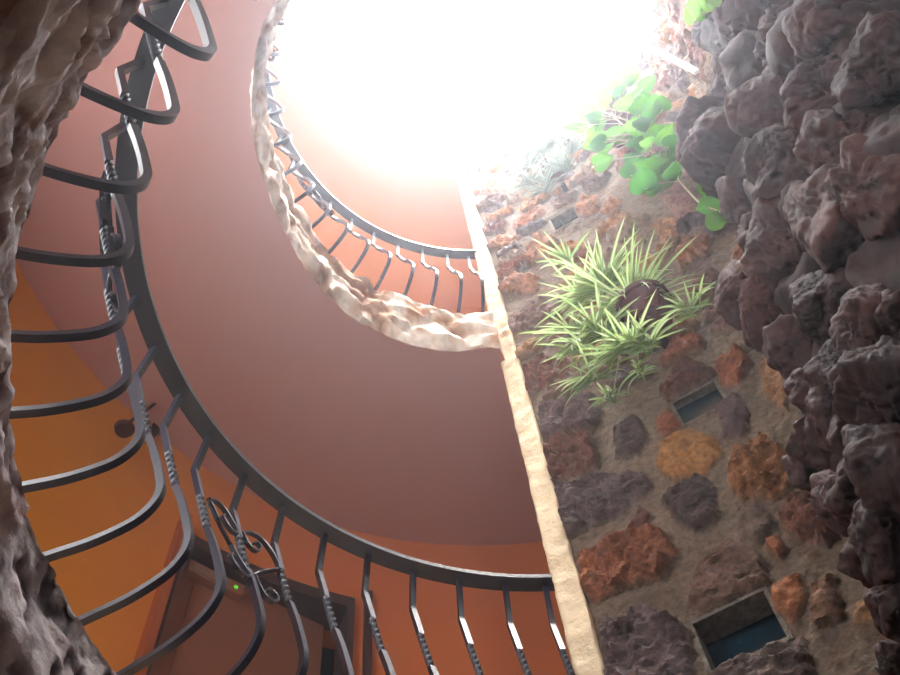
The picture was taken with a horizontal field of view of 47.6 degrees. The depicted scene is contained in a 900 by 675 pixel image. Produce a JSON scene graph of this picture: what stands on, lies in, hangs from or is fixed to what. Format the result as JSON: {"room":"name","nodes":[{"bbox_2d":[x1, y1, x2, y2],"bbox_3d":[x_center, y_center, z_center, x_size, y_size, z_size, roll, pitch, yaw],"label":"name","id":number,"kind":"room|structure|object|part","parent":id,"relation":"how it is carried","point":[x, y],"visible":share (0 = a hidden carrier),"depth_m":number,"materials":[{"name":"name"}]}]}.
{"room":"stairwell atrium","nodes":[
{"label":"stairwell atrium","id":0,"kind":"room"},
{"bbox_2d":[16,0,541,545],"bbox_3d":[-0.068,-0.983,4.322,3.832,0.340,4.397,-1,-65,-3],"label":"ceiling","id":1,"kind":"structure","parent":0,"point":[371,432],"depth_m":4.55,"materials":[{"name":"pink paint"}]},
{"bbox_2d":[9,260,570,674],"bbox_3d":[0.292,-0.439,3.138,4.737,9.025,4.737,-1,-65,-3],"label":"wall","id":2,"kind":"structure","parent":0,"point":[41,373],"depth_m":4.33,"materials":[{"name":"orange paint"}]},
{"bbox_2d":[0,0,140,546],"bbox_3d":[-0.678,-0.068,1.210,0.433,0.723,1.282,21,-68,-13],"label":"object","id":3,"kind":"structure","parent":2,"relation":"attached to","point":[48,48],"depth_m":1.21,"materials":[{"name":"beige stone"}]},
{"bbox_2d":[114,402,159,442],"bbox_3d":[-1.382,0.365,4.538,0.119,0.474,0.246,-1,-65,-3],"label":"wall lamp","id":4,"kind":"object","parent":2,"relation":"attached to","point":[123,428],"visible":0.47,"depth_m":4.30,"materials":[{"name":"brown metal"}]},
{"bbox_3d":[-1.375,0.379,4.318,0.088,0.062,0.088,-1,-65,-3],"label":"lamp shade","id":5,"kind":"part","parent":4,"relation":"part of","materials":[{"name":"brown metal"}]},
{"bbox_3d":[-1.367,0.352,4.547,0.084,0.381,0.157,-1,-65,-3],"label":"arm","id":6,"kind":"part","parent":4,"relation":"part of","materials":[{"name":"brown metal"}]},
{"bbox_2d":[133,515,192,674],"bbox_3d":[-1.070,1.230,3.368,0.036,2.165,0.080,37,-73,-18],"label":"trim","id":7,"kind":"structure","parent":2,"relation":"attached to","point":[146,645],"depth_m":3.79,"materials":[{"name":"brown wood"}]},
{"bbox_2d":[146,534,354,674],"bbox_3d":[-0.747,1.490,3.470,0.852,2.095,0.192,26,-70,-15],"label":"door","id":8,"kind":"structure","parent":2,"relation":"in","point":[220,643],"depth_m":4.14,"materials":[{"name":"brown wood"}]},
{"bbox_2d":[183,559,244,602],"bbox_3d":[-0.980,1.012,4.241,0.261,0.070,0.053,31,-71,-16],"label":"emergency light","id":9,"kind":"object","parent":8,"relation":"attached to","point":[194,571],"visible":0.84,"depth_m":4.22,"materials":[{"name":"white plastic"}]},
{"bbox_3d":[-1.005,0.974,4.222,0.120,0.046,0.006,33,-71,-17],"label":"label plate","id":10,"kind":"part","parent":9,"relation":"part of","materials":[{"name":"brown"}]},
{"bbox_2d":[362,590,372,674],"bbox_3d":[-0.305,1.607,3.597,0.034,2.175,0.050,14,-67,-10],"label":"trim","id":11,"kind":"structure","parent":2,"relation":"attached to","point":[367,633],"depth_m":4.25,"materials":[{"name":"brown wood"}]},
{"bbox_2d":[249,0,499,351],"bbox_3d":[-0.102,-1.089,4.281,1.610,0.408,2.324,20,-68,-12],"label":"stone balcony edge","id":12,"kind":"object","parent":2,"relation":"attached to","point":[396,316],"depth_m":4.58,"materials":[{"name":"beige stone"}]},
{"bbox_2d":[265,16,484,312],"bbox_3d":[-0.459,-1.251,4.992,1.333,1.107,2.521,-1,-65,-3],"label":"balcony railing","id":13,"kind":"object","parent":12,"relation":"on","point":[315,190],"visible":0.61,"depth_m":5.47,"materials":[{"name":"metal"}]},
{"bbox_3d":[-0.477,-1.459,5.497,1.101,0.016,2.334,-6,-65,-1],"label":"handrail","id":14,"kind":"part","parent":13,"relation":"part of","materials":[{"name":"metal"}]},
{"bbox_2d":[457,149,604,674],"bbox_3d":[0.389,0.599,3.827,0.097,9.400,0.285,-29,-67,9],"label":"trim","id":15,"kind":"structure","parent":2,"relation":"attached to","point":[576,617],"depth_m":3.69,"materials":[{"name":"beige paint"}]},
{"bbox_2d":[320,647,334,674],"bbox_3d":[-1.103,2.045,3.845,0.943,2.395,1.400,26,-70,-14],"label":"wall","id":16,"kind":"structure","parent":0,"point":[328,655],"depth_m":4.77,"materials":[{"name":"grey"}]},
{"bbox_2d":[268,13,506,308],"bbox_3d":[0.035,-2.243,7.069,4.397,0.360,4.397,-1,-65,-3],"label":"wall","id":17,"kind":"structure","parent":0,"point":[409,193],"depth_m":7.40,"materials":[{"name":"pink paint"}]},
{"bbox_2d":[623,0,712,98],"bbox_3d":[1.525,-1.215,3.069,0.326,9.400,2.196,-13,-65,2],"label":"wall","id":18,"kind":"structure","parent":0,"point":[661,23],"depth_m":6.50,"materials":[{"name":"stone"}]},
{"bbox_2d":[632,36,699,74],"bbox_3d":[1.308,-1.751,6.287,0.071,1.401,0.022,-29,-67,9],"label":"conduit pipe","id":19,"kind":"object","parent":18,"relation":"attached to","point":[664,54],"visible":1,"depth_m":6.16,"materials":[{"name":"white plastic"}]},
{"bbox_2d":[462,51,889,674],"bbox_3d":[1.088,0.188,3.684,1.564,9.400,0.334,-29,-67,9],"label":"wall","id":20,"kind":"structure","parent":0,"point":[683,537],"depth_m":3.45,"materials":[{"name":"stone"}]},
{"bbox_2d":[506,115,587,203],"bbox_3d":[0.554,-0.998,5.774,0.461,0.812,0.436,11,-67,-9],"label":"bush","id":21,"kind":"object","parent":20,"relation":"attached to","point":[553,167],"visible":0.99,"depth_m":5.77,"materials":[{"name":"green plant"}]},
{"bbox_2d":[540,154,565,179],"bbox_3d":[0.617,-0.989,6.014,0.165,0.100,0.165,-1,-65,-3],"label":"pot","id":22,"kind":"object","parent":20,"relation":"attached to","point":[558,174],"depth_m":5.98,"materials":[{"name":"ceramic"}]},
{"bbox_2d":[556,217,577,229],"bbox_3d":[0.676,-0.616,5.774,0.145,0.187,0.010,-29,-67,9],"label":"glass block","id":23,"kind":"object","parent":20,"relation":"attached to","point":[576,217],"visible":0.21,"depth_m":5.85,"materials":[{"name":"grey glass"}]},
{"bbox_2d":[518,217,715,410],"bbox_3d":[0.646,-0.251,4.202,0.746,1.749,0.546,-1,-65,-3],"label":"spider plant","id":24,"kind":"object","parent":20,"relation":"attached to","point":[644,309],"visible":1,"depth_m":3.97,"materials":[{"name":"green plant"}]},
{"bbox_3d":[0.783,-0.093,4.012,0.231,0.160,0.231,-1,-65,-3],"label":"pot","id":25,"kind":"part","parent":24,"relation":"part of","materials":[{"name":"ceramic"}]},
{"bbox_2d":[563,65,728,230],"bbox_3d":[0.990,-1.050,5.206,0.571,2.880,0.496,25,-69,-14],"label":"plant","id":26,"kind":"object","parent":20,"relation":"attached to","point":[619,120],"visible":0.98,"depth_m":5.11,"materials":[{"name":"green plant"}]},
{"bbox_3d":[0.992,-1.235,5.922,0.308,0.170,0.308,-1,-65,-3],"label":"pot","id":27,"kind":"part","parent":26,"relation":"part of","materials":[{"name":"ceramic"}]},
{"bbox_2d":[677,390,722,422],"bbox_3d":[0.905,0.262,3.648,0.162,0.152,0.010,-29,-67,9],"label":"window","id":28,"kind":"structure","parent":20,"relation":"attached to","point":[706,403],"depth_m":3.67,"materials":[{"name":"glass"}]},
{"bbox_2d":[706,614,785,667],"bbox_3d":[0.811,0.848,2.741,0.210,0.180,0.010,-29,-67,9],"label":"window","id":29,"kind":"structure","parent":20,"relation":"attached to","point":[751,638],"depth_m":2.78,"materials":[{"name":"blue glass"}]},
{"bbox_3d":[0.563,1.470,-1.025,4.697,0.150,4.697,-1,-65,-3],"label":"floor","id":30,"kind":"structure","parent":0,"visible":0},
{"bbox_2d":[675,0,899,674],"bbox_3d":[1.355,-0.177,2.065,1.253,7.049,1.706,24,-69,-14],"label":"rock formation","id":31,"kind":"object","parent":30,"relation":"on","point":[796,136],"visible":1,"depth_m":2.58,"materials":[{"name":"grey stone"}]},
{"bbox_2d":[684,0,721,24],"bbox_3d":[1.166,-1.567,4.750,0.209,0.378,0.228,-1,-65,-3],"label":"leafy sprig","id":32,"kind":"object","parent":31,"relation":"on","point":[696,10],"visible":0.9,"depth_m":4.66,"materials":[{"name":"green plant"}]},
{"bbox_3d":[0.109,0.262,1.609,3.832,0.360,4.397,-1,-65,-3],"label":"floor","id":33,"kind":"structure","parent":0,"visible":0},
{"bbox_2d":[0,515,116,674],"bbox_3d":[-0.599,0.903,1.671,0.428,0.708,1.332,-30,-67,10],"label":"rock outcrop","id":34,"kind":"object","parent":33,"relation":"attached to","point":[41,634],"visible":0.96,"depth_m":1.72,"materials":[{"name":"grey stone"}]},
{"bbox_2d":[9,0,575,674],"bbox_3d":[-0.297,0.003,2.272,1.366,1.107,2.575,-1,-65,-3],"label":"balcony railing","id":35,"kind":"object","parent":33,"relation":"on","point":[120,183],"visible":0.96,"depth_m":2.44,"materials":[{"name":"metal"}]},
{"bbox_3d":[-0.315,-0.208,2.775,1.129,0.016,2.392,-6,-65,-1],"label":"handrail","id":36,"kind":"part","parent":35,"relation":"part of","materials":[{"name":"metal"}]}
]}

